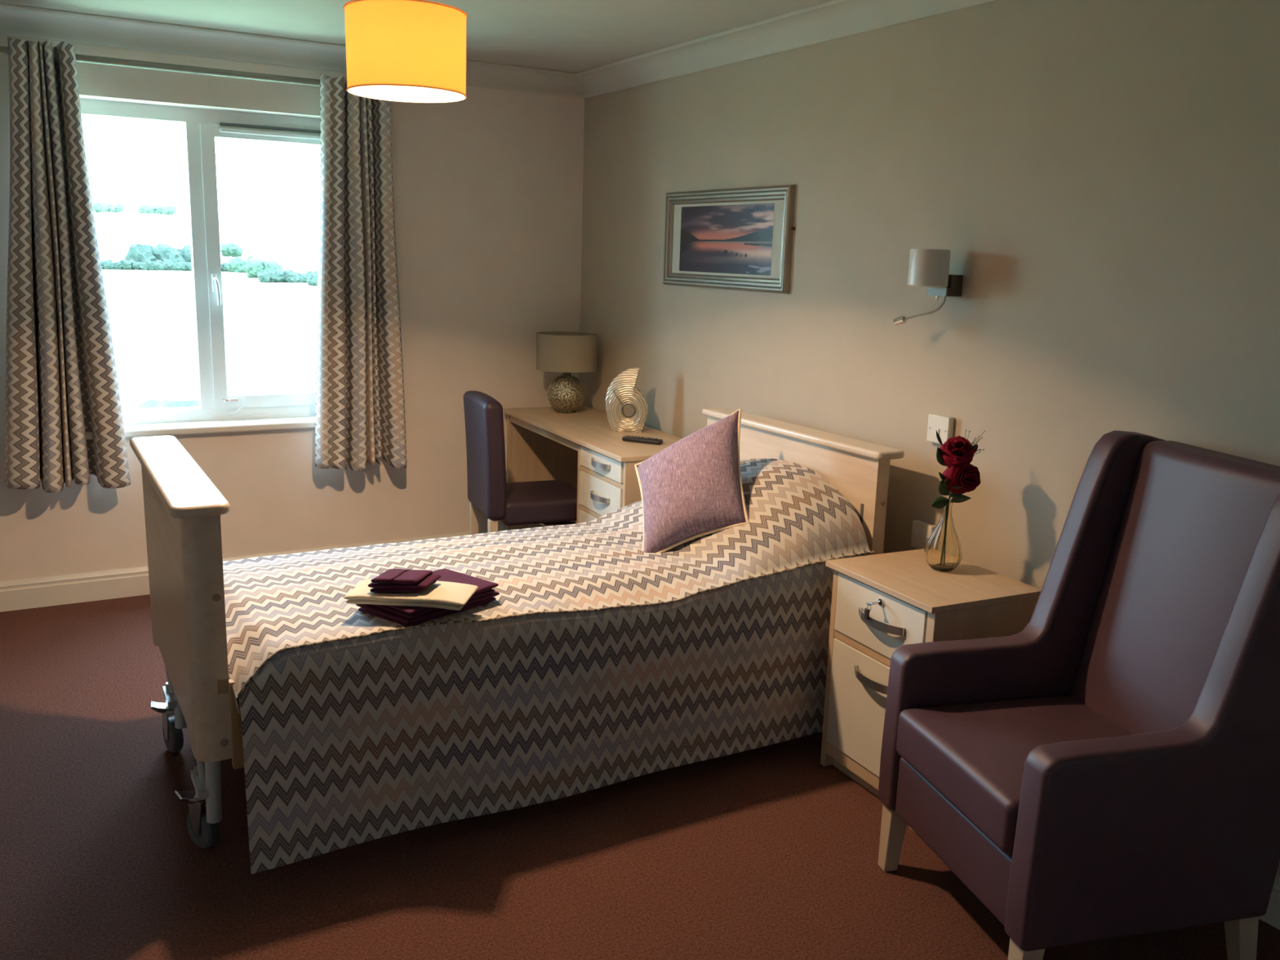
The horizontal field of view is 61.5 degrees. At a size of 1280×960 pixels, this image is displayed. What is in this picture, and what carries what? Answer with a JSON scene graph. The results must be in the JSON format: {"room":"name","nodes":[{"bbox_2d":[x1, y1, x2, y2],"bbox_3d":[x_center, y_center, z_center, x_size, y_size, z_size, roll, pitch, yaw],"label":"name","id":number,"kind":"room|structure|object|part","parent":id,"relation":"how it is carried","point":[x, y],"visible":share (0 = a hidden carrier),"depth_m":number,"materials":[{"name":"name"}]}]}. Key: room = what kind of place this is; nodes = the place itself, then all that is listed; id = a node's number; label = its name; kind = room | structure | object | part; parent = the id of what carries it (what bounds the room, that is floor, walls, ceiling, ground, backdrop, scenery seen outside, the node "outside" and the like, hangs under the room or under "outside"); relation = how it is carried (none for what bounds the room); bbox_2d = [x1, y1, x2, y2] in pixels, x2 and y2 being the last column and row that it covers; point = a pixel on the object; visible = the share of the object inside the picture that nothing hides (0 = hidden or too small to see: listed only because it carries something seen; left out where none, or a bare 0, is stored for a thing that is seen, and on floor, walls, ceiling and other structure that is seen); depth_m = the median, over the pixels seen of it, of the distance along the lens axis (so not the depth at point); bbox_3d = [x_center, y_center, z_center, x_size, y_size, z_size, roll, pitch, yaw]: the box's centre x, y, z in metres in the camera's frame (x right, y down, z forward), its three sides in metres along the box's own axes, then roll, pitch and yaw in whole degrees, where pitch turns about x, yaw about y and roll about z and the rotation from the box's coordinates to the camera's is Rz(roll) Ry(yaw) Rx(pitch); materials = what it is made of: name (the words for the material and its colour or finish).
{"room":"care facility","nodes":[
{"label":"care facility","id":0,"kind":"room"},
{"bbox_2d":[0,35,584,582],"bbox_3d":[-2.214,-0.691,4.660,4.550,2.400,0.240,-5,14,-29],"label":"wall","id":1,"kind":"structure","parent":0,"point":[487,184],"depth_m":5.14,"materials":[{"name":"beige paint"}]},
{"bbox_2d":[0,45,346,88],"bbox_3d":[-1.868,-1.684,4.423,2.034,0.044,0.122,-5,14,-29],"label":"curtain rod","id":2,"kind":"object","parent":1,"relation":"attached to","point":[3,50],"visible":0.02,"depth_m":4.38,"materials":[{"name":"silver metal"}]},
{"bbox_2d":[5,37,130,493],"bbox_3d":[-2.346,-0.825,4.291,0.457,1.753,0.160,-5,14,-29],"label":"curtain","id":3,"kind":"object","parent":2,"relation":"hanging from","point":[62,383],"visible":1,"depth_m":4.27,"materials":[{"name":"fabric"}]},
{"bbox_2d":[315,74,406,471],"bbox_3d":[-1.287,-0.909,4.894,0.437,1.745,0.162,-5,14,-29],"label":"curtain","id":4,"kind":"object","parent":2,"relation":"hanging from","point":[360,403],"visible":0.94,"depth_m":4.86,"materials":[{"name":"fabric"}]},
{"bbox_2d":[40,97,320,442],"bbox_3d":[-1.932,-0.908,4.719,1.360,1.393,0.225,-5,14,-29],"label":"window","id":5,"kind":"structure","parent":1,"relation":"in","point":[218,411],"depth_m":4.78,"materials":[{"name":"white plastic"}]},
{"bbox_3d":[-1.938,-0.238,4.833,1.360,0.034,0.165,-5,14,-29],"label":"sill","id":6,"kind":"part","parent":5,"relation":"part of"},
{"bbox_3d":[-1.892,-0.875,4.779,0.020,0.080,0.018,-5,14,-29],"label":"handle","id":7,"kind":"part","parent":5,"relation":"part of","materials":[{"name":"white plastic"}]},
{"bbox_3d":[-1.877,-0.838,4.767,0.040,0.123,0.021,11,15,37],"label":"handle lever","id":8,"kind":"part","parent":5,"relation":"part of","materials":[{"name":"white plastic"}]},
{"bbox_3d":[-1.690,-0.958,4.923,0.552,1.245,0.060,-5,14,-29],"label":"opening sash","id":9,"kind":"part","parent":5,"relation":"part of","materials":[{"name":"white plastic"}]},
{"bbox_2d":[219,128,320,139],"bbox_3d":[-1.625,-1.537,4.783,0.462,0.016,0.021,-5,14,-29],"label":"vent hood","id":10,"kind":"object","parent":5,"relation":"attached to","point":[233,133],"depth_m":4.78,"materials":[{"name":"white plastic"}]},
{"bbox_2d":[219,122,320,133],"bbox_3d":[-1.631,-1.567,4.790,0.453,0.012,0.024,-5,14,-29],"label":"vent","id":11,"kind":"object","parent":5,"relation":"attached to","point":[251,127],"depth_m":4.78,"materials":[{"name":"white plastic"}]},
{"bbox_2d":[0,528,506,612],"bbox_3d":[-2.205,0.448,4.772,4.300,0.125,0.018,-5,14,-29],"label":"baseboard","id":12,"kind":"structure","parent":1,"relation":"attached to","point":[27,593],"depth_m":4.65,"materials":[{"name":"beige paint"}]},
{"bbox_2d":[0,3,584,98],"bbox_3d":[-2.117,-1.781,4.269,4.300,0.099,0.098,-5,14,-29],"label":"trim","id":13,"kind":"structure","parent":1,"relation":"attached to","point":[16,20],"depth_m":4.48,"materials":[{"name":"paint"}]},
{"bbox_2d":[0,0,829,72],"bbox_3d":[-0.648,-1.340,1.892,4.650,0.100,6.250,-5,14,-29],"label":"ceiling","id":14,"kind":"structure","parent":0,"point":[571,36],"depth_m":4.11,"materials":[{"name":"paint"}]},
{"bbox_2d":[343,0,467,102],"bbox_3d":[-0.629,-1.270,2.893,0.327,0.445,0.327,-5,14,-29],"label":"pendant lamp","id":15,"kind":"object","parent":14,"relation":"hanging from","point":[400,51],"visible":1,"depth_m":2.79,"materials":[{"name":"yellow fabric"}]},
{"bbox_2d":[0,594,1279,959],"bbox_3d":[-0.722,1.105,2.405,4.650,0.100,6.250,-5,14,-29],"label":"floor","id":16,"kind":"structure","parent":0,"point":[769,852],"depth_m":2.75,"materials":[{"name":"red carpet"}]},
{"bbox_2d":[129,407,904,848],"bbox_3d":[-0.363,0.358,3.434,2.174,0.961,1.035,-5,14,-29],"label":"bed","id":17,"kind":"object","parent":16,"relation":"on","point":[184,508],"visible":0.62,"depth_m":2.76,"materials":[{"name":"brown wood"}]},
{"bbox_3d":[-1.411,0.533,3.247,0.065,0.402,0.174,-5,14,-29],"label":"leg","id":18,"kind":"part","parent":17,"relation":"part of","materials":[{"name":"grey paint"}]},
{"bbox_3d":[-1.247,0.283,2.918,0.081,0.606,0.973,-5,14,-29],"label":"footboard","id":19,"kind":"part","parent":17,"relation":"part of","materials":[{"name":"brown wood"}]},
{"bbox_3d":[-1.108,0.650,2.730,0.065,0.402,0.174,-5,14,-29],"label":"leg","id":20,"kind":"part","parent":17,"relation":"part of","materials":[{"name":"grey paint"}]},
{"bbox_3d":[-0.126,0.511,3.060,1.970,0.222,0.025,-5,14,-29],"label":"rail","id":21,"kind":"part","parent":17,"relation":"part of","materials":[{"name":"beige wood"}]},
{"bbox_3d":[0.530,0.150,3.918,0.062,0.647,0.990,-5,14,-29],"label":"headboard","id":22,"kind":"part","parent":17,"relation":"part of","materials":[{"name":"brown wood"}]},
{"bbox_3d":[-0.346,0.383,3.438,1.930,0.190,0.931,-5,14,-29],"label":"mattress","id":23,"kind":"object","parent":17,"relation":"on","visible":0},
{"bbox_2d":[222,457,874,874],"bbox_3d":[-0.342,0.389,3.413,1.948,0.794,1.040,-5,14,-29],"label":"bedspread","id":24,"kind":"object","parent":23,"relation":"on","point":[597,660],"visible":0.83,"depth_m":2.97,"materials":[{"name":"fabric"}]},
{"bbox_2d":[355,568,499,626],"bbox_3d":[-0.560,0.310,2.861,0.217,0.056,0.326,11,15,37],"label":"folded towel","id":25,"kind":"object","parent":24,"relation":"on","point":[404,615],"visible":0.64,"depth_m":2.78,"materials":[{"name":"purple fabric"}]},
{"bbox_2d":[343,578,478,610],"bbox_3d":[-0.585,0.291,2.764,0.310,0.030,0.151,3,12,5],"label":"folded towel","id":26,"kind":"object","parent":25,"relation":"on","point":[441,594],"visible":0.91,"depth_m":2.71,"materials":[{"name":"beige fabric"}]},
{"bbox_2d":[368,568,440,592],"bbox_3d":[-0.603,0.259,2.756,0.168,0.040,0.104,2,12,0],"label":"folded towel","id":27,"kind":"object","parent":26,"relation":"on","point":[392,580],"visible":1,"depth_m":2.72,"materials":[{"name":"purple fabric"}]},
{"bbox_3d":[-0.344,0.181,3.371,1.935,0.370,1.001,-5,14,-29],"label":"panel","id":28,"kind":"part","parent":24,"relation":"part of","materials":[{"name":"fabric"}]},
{"bbox_2d":[634,408,748,552],"bbox_3d":[0.167,0.009,3.592,0.364,0.461,0.366,1,12,-2],"label":"cushion","id":29,"kind":"object","parent":24,"relation":"on","point":[691,489],"visible":0.98,"depth_m":3.50,"materials":[{"name":"pink fabric"}]},
{"bbox_2d":[463,391,577,534],"bbox_3d":[-0.520,0.065,4.892,0.488,0.927,0.424,-3,13,-23],"label":"desk chair","id":30,"kind":"object","parent":16,"relation":"on","point":[534,502],"visible":0.83,"depth_m":4.70,"materials":[{"name":"leather"}]},
{"bbox_3d":[-0.776,0.299,5.020,0.038,0.400,0.035,-3,13,-23],"label":"leg","id":31,"kind":"part","parent":30,"relation":"part of","materials":[{"name":"brown wood"}]},
{"bbox_3d":[-0.691,-0.118,4.777,0.103,0.532,0.410,-3,13,-23],"label":"backrest","id":32,"kind":"part","parent":30,"relation":"part of","materials":[{"name":"leather"}]},
{"bbox_3d":[-0.646,0.366,4.719,0.038,0.400,0.035,-3,13,-23],"label":"leg","id":33,"kind":"part","parent":30,"relation":"part of","materials":[{"name":"brown wood"}]},
{"bbox_3d":[-0.480,0.095,4.916,0.400,0.116,0.424,-3,13,-23],"label":"seat","id":34,"kind":"part","parent":30,"relation":"part of","materials":[{"name":"leather"}]},
{"bbox_2d":[528,520,575,528],"bbox_3d":[-0.421,0.340,5.053,0.160,0.328,0.207,-5,14,-29],"label":"waste bin","id":35,"kind":"object","parent":16,"relation":"on","point":[538,525],"visible":0.11,"depth_m":4.96,"materials":[{"name":"black plastic"}]},
{"bbox_2d":[502,405,681,529],"bbox_3d":[-0.200,0.135,4.998,0.464,0.765,1.382,-4,13,-26],"label":"desk","id":36,"kind":"object","parent":16,"relation":"on","point":[581,450],"visible":0.41,"depth_m":4.82,"materials":[{"name":"brown wood"}]},
{"bbox_3d":[-0.490,0.010,5.601,0.424,0.744,0.018,-4,13,-26],"label":"panel","id":37,"kind":"part","parent":36,"relation":"part of","materials":[{"name":"brown wood"}]},
{"bbox_3d":[-0.452,-0.225,5.050,0.018,0.032,0.885,-4,13,-26],"label":"apron rail","id":38,"kind":"part","parent":36,"relation":"part of","materials":[{"name":"brown wood"}]},
{"bbox_2d":[536,331,597,413],"bbox_3d":[-0.364,-0.529,5.326,0.287,0.390,0.260,-5,14,-29],"label":"desk lamp","id":39,"kind":"object","parent":36,"relation":"on","point":[566,353],"visible":1,"depth_m":5.24,"materials":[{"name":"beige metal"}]},
{"bbox_3d":[-0.366,-0.449,5.343,0.189,0.225,0.189,-5,14,-29],"label":"globe","id":40,"kind":"part","parent":39,"relation":"part of","materials":[{"name":"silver metal"}]},
{"bbox_3d":[-0.361,-0.633,5.304,0.300,0.178,0.246,2,12,0],"label":"lamp shade","id":41,"kind":"part","parent":39,"relation":"part of","materials":[{"name":"grey fabric"}]},
{"bbox_3d":[-0.086,0.188,4.812,0.424,0.744,0.020,-4,13,-26],"label":"panel","id":42,"kind":"part","parent":36,"relation":"part of","materials":[{"name":"brown wood"}]},
{"bbox_3d":[-0.168,0.249,4.527,0.020,0.171,0.406,-4,13,-26],"label":"drawer","id":43,"kind":"part","parent":36,"relation":"part of","materials":[{"name":"beige laminate"}]},
{"bbox_3d":[-0.176,0.070,4.460,0.037,0.024,0.170,-4,13,-26],"label":"handle","id":44,"kind":"part","parent":36,"relation":"part of","materials":[{"name":"silver metal"}]},
{"bbox_3d":[-0.172,-0.067,4.431,0.037,0.024,0.170,-4,13,-26],"label":"handle","id":45,"kind":"part","parent":36,"relation":"part of","materials":[{"name":"silver metal"}]},
{"bbox_3d":[-0.162,0.070,4.489,0.020,0.150,0.406,-4,13,-26],"label":"drawer","id":46,"kind":"part","parent":36,"relation":"part of","materials":[{"name":"beige laminate"}]},
{"bbox_3d":[-0.158,-0.067,4.460,0.020,0.084,0.406,-4,13,-26],"label":"drawer","id":47,"kind":"part","parent":36,"relation":"part of","materials":[{"name":"beige laminate"}]},
{"bbox_2d":[605,367,648,432],"bbox_3d":[-0.059,-0.361,4.810,0.189,0.290,0.052,3,12,8],"label":"shell ornament","id":48,"kind":"object","parent":36,"relation":"on","point":[623,391],"visible":1,"depth_m":4.79,"materials":[{"name":"silver metal"}]},
{"bbox_3d":[0.117,0.277,4.417,0.424,0.744,0.020,-4,13,-26],"label":"panel","id":49,"kind":"part","parent":36,"relation":"part of","materials":[{"name":"brown wood"}]},
{"bbox_2d":[622,435,662,444],"bbox_3d":[0.010,-0.170,4.564,0.176,0.021,0.046,7,13,24],"label":"remote control","id":50,"kind":"object","parent":36,"relation":"on","point":[628,438],"visible":1,"depth_m":4.54,"materials":[{"name":"black plastic"}]},
{"bbox_2d":[820,548,1041,831],"bbox_3d":[0.827,0.599,3.190,0.427,0.660,0.474,-4,13,-26],"label":"nightstand","id":51,"kind":"object","parent":16,"relation":"on","point":[919,603],"visible":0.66,"depth_m":3.10,"materials":[{"name":"brown wood"}]},
{"bbox_3d":[0.748,0.567,3.381,0.377,0.641,0.022,-4,13,-26],"label":"panel","id":52,"kind":"part","parent":51,"relation":"part of","materials":[{"name":"brown wood"}]},
{"bbox_3d":[0.677,0.682,3.132,0.020,0.337,0.388,-4,13,-26],"label":"door","id":53,"kind":"part","parent":51,"relation":"part of","materials":[{"name":"beige laminate"}]},
{"bbox_3d":[0.666,0.576,3.075,0.041,0.027,0.195,-4,13,-26],"label":"handle","id":54,"kind":"part","parent":51,"relation":"part of","materials":[{"name":"silver metal"}]},
{"bbox_2d":[864,600,879,620],"bbox_3d":[0.657,0.369,3.034,0.043,0.052,0.024,1,12,-5],"label":"bunch","id":55,"kind":"object","parent":51,"relation":"hanging from","point":[867,611],"visible":1,"depth_m":3.03,"materials":[{"name":"silver metal"}]},
{"bbox_3d":[0.685,0.402,3.073,0.020,0.179,0.388,-4,13,-26],"label":"drawer","id":56,"kind":"part","parent":51,"relation":"part of","materials":[{"name":"beige laminate"}]},
{"bbox_3d":[0.672,0.401,3.038,0.041,0.027,0.195,-4,13,-26],"label":"handle","id":57,"kind":"part","parent":51,"relation":"part of","materials":[{"name":"silver metal"}]},
{"bbox_2d":[924,500,963,572],"bbox_3d":[0.899,0.163,3.170,0.108,0.207,0.108,-5,14,-29],"label":"glass vase","id":58,"kind":"object","parent":51,"relation":"on","point":[943,551],"visible":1,"depth_m":3.14,"materials":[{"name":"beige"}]},
{"bbox_2d":[931,429,977,508],"bbox_3d":[0.906,0.057,3.130,0.093,0.410,0.120,13,16,42],"label":"rose","id":59,"kind":"object","parent":58,"relation":"in","point":[957,451],"visible":0.98,"depth_m":3.10,"materials":[{"name":"red plant"}]},
{"bbox_2d":[938,463,980,502],"bbox_3d":[0.926,0.104,3.127,0.132,0.322,0.083,-2,12,-17],"label":"rose","id":60,"kind":"object","parent":58,"relation":"in","point":[966,477],"visible":0.96,"depth_m":3.09,"materials":[{"name":"red plant"}]},
{"bbox_2d":[950,429,985,502],"bbox_3d":[0.946,0.053,3.152,0.091,0.408,0.033,1,12,-1],"label":"sprig","id":61,"kind":"object","parent":58,"relation":"in","point":[972,442],"visible":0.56,"depth_m":3.12,"materials":[{"name":"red plant"}]},
{"bbox_3d":[0.936,0.650,3.010,0.377,0.641,0.030,-4,13,-26],"label":"panel","id":62,"kind":"part","parent":51,"relation":"part of","materials":[{"name":"brown wood"}]},
{"bbox_2d":[878,430,1279,959],"bbox_3d":[1.049,0.503,2.499,0.722,1.145,0.654,-1,12,-14],"label":"armchair","id":63,"kind":"object","parent":16,"relation":"on","point":[1107,766],"visible":1,"depth_m":2.37,"materials":[{"name":"leather"}]},
{"bbox_3d":[0.658,0.910,2.788,0.058,0.208,0.054,-1,12,-14],"label":"leg","id":64,"kind":"part","parent":63,"relation":"part of","materials":[{"name":"brown wood"}]},
{"bbox_2d":[896,695,1131,854],"bbox_3d":[0.941,0.661,2.505,0.508,0.137,0.494,-1,12,-14],"label":"seat cushion","id":65,"kind":"object","parent":63,"relation":"on","point":[972,751],"depth_m":2.52,"materials":[{"name":"leather"}]},
{"bbox_3d":[0.802,1.028,2.244,0.058,0.208,0.054,-1,12,-14],"label":"leg","id":66,"kind":"part","parent":63,"relation":"part of","materials":[{"name":"brown wood"}]},
{"bbox_2d":[1071,440,1279,734],"bbox_3d":[1.279,0.294,2.514,0.237,0.702,0.510,-1,12,-14],"label":"chair back","id":67,"kind":"object","parent":63,"relation":"on","point":[1168,536],"depth_m":2.53,"materials":[{"name":"leather"}]},
{"bbox_3d":[1.327,1.016,2.380,0.085,0.208,0.054,-1,12,-14],"label":"leg","id":68,"kind":"part","parent":63,"relation":"part of","materials":[{"name":"brown wood"}]},
{"bbox_2d":[579,0,1279,875],"bbox_3d":[1.243,-0.258,3.098,0.150,2.400,6.000,-5,14,-29],"label":"wall","id":69,"kind":"structure","parent":0,"point":[1100,179],"depth_m":3.25,"materials":[{"name":"beige paint"}]},
{"bbox_2d":[662,184,795,293],"bbox_3d":[0.341,-0.985,4.401,0.026,0.402,0.920,-5,14,-29],"label":"framed picture","id":70,"kind":"object","parent":69,"relation":"attached to","point":[738,238],"visible":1,"depth_m":4.36,"materials":[{"name":"grey metal"}]},
{"bbox_2d":[679,203,774,275],"bbox_3d":[0.342,-0.987,4.410,0.001,0.272,0.670,-5,14,-29],"label":"print","id":71,"kind":"object","parent":70,"relation":"attached to","point":[737,239],"depth_m":4.38},
{"bbox_2d":[576,0,997,98],"bbox_3d":[1.145,-1.383,2.844,0.098,0.099,5.900,-5,14,-29],"label":"trim","id":72,"kind":"structure","parent":69,"relation":"attached to","point":[830,20],"depth_m":4.01,"materials":[{"name":"paint"}]},
{"bbox_2d":[911,520,936,549],"bbox_3d":[0.931,0.184,3.536,0.028,0.088,0.088,-5,14,-29],"label":"wall socket","id":73,"kind":"object","parent":69,"relation":"attached to","point":[922,531],"visible":0.87,"depth_m":3.53,"materials":[{"name":"white plastic"}]},
{"bbox_2d":[893,248,963,325],"bbox_3d":[0.891,-0.596,3.347,0.165,0.238,0.174,-5,14,-29],"label":"wall light","id":74,"kind":"object","parent":69,"relation":"attached to","point":[929,268],"visible":1,"depth_m":3.26,"materials":[{"name":"white fabric"}]},
{"bbox_3d":[0.885,-0.537,3.348,0.134,0.087,0.008,10,15,36],"label":"flexible arm","id":75,"kind":"part","parent":74,"relation":"part of","materials":[{"name":"metal"}]},
{"bbox_3d":[0.887,-0.650,3.300,0.120,0.112,0.120,-5,14,-29],"label":"lamp shade","id":76,"kind":"part","parent":74,"relation":"part of","materials":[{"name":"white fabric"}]},
{"bbox_2d":[926,413,954,444],"bbox_3d":[0.958,-0.162,3.435,0.028,0.090,0.092,-5,14,-29],"label":"light switch","id":77,"kind":"object","parent":69,"relation":"attached to","point":[944,424],"visible":0.88,"depth_m":3.42,"materials":[{"name":"white plastic"}]},
{"bbox_2d":[1258,873,1279,929],"bbox_3d":[1.111,0.852,3.333,0.018,0.125,5.900,-5,14,-29],"label":"baseboard","id":78,"kind":"structure","parent":69,"relation":"attached to","point":[1272,917],"depth_m":2.60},
{"label":"outside","id":79,"kind":"structure","parent":0,"visible":0},
{"bbox_2d":[93,208,319,260],"bbox_3d":[-67.101,-48.957,197.643,380.000,15.399,160.000,-5,14,-29],"label":"hill","id":80,"kind":"structure","parent":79,"point":[115,232],"depth_m":181.30,"materials":[{"name":"white"}]},
{"bbox_2d":[92,201,124,213],"bbox_3d":[-91.420,-46.648,184.060,5.637,2.009,2.372,-5,14,-29],"label":"treeline","id":81,"kind":"object","parent":80,"relation":"on","point":[98,207],"visible":0.97,"depth_m":183.66,"materials":[{"name":"green plant"}]},
{"bbox_2d":[137,204,176,215],"bbox_3d":[-84.416,-47.270,187.887,6.332,1.767,2.542,-5,14,-29],"label":"treeline","id":82,"kind":"object","parent":80,"relation":"on","point":[146,209],"visible":1,"depth_m":187.19,"materials":[{"name":"green plant"}]},
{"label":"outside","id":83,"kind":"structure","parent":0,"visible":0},
{"bbox_2d":[99,255,318,409],"bbox_3d":[-24.065,-12.674,66.116,200.000,0.040,130.000,-5,14,-29],"label":"lawn","id":84,"kind":"structure","parent":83,"point":[270,328],"depth_m":22.82,"materials":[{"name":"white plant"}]},
{"bbox_2d":[124,243,191,262],"bbox_3d":[-30.439,-14.276,69.344,5.122,1.969,2.148,-5,14,-29],"label":"shrub","id":85,"kind":"object","parent":84,"relation":"on","point":[137,252],"visible":0.48,"depth_m":68.61,"materials":[{"name":"green plant"}]},
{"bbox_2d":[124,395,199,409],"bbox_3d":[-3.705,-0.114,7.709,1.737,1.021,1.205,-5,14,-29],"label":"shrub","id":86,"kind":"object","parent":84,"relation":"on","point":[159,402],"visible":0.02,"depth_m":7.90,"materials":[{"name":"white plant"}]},
{"bbox_2d":[100,258,228,271],"bbox_3d":[-28.823,-13.534,68.109,11.462,0.820,1.019,-5,14,-29],"label":"hedge","id":87,"kind":"object","parent":84,"relation":"on","point":[124,264],"visible":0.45,"depth_m":66.84,"materials":[{"name":"green plant"}]},
{"bbox_2d":[220,242,243,257],"bbox_3d":[-26.878,-14.693,70.808,1.418,1.860,1.326,-5,14,-29],"label":"tree","id":88,"kind":"object","parent":84,"relation":"on","point":[227,250],"visible":0.96,"depth_m":70.29,"materials":[{"name":"green plant"}]},
{"bbox_2d":[226,255,265,272],"bbox_3d":[-25.011,-13.671,68.540,2.473,1.284,1.571,-5,14,-29],"label":"shrub","id":89,"kind":"object","parent":84,"relation":"on","point":[236,264],"visible":0.52,"depth_m":67.83,"materials":[{"name":"green plant"}]},
{"bbox_2d":[245,257,282,278],"bbox_3d":[-20.447,-11.482,58.631,1.995,1.278,1.413,-5,14,-29],"label":"shrub","id":90,"kind":"object","parent":84,"relation":"on","point":[254,266],"visible":0.58,"depth_m":58.19,"materials":[{"name":"green plant"}]},
{"bbox_2d":[257,269,311,283],"bbox_3d":[-17.391,-10.010,53.129,2.994,0.784,1.020,-5,14,-29],"label":"hedge","id":91,"kind":"object","parent":84,"relation":"on","point":[264,276],"visible":0.87,"depth_m":52.79,"materials":[{"name":"green plant"}]},
{"bbox_2d":[306,270,317,286],"bbox_3d":[-14.735,-9.376,50.110,1.596,1.006,1.152,-5,14,-29],"label":"shrub","id":92,"kind":"object","parent":84,"relation":"on","point":[312,280],"visible":0.1,"depth_m":49.65,"materials":[{"name":"green plant"}]}
]}

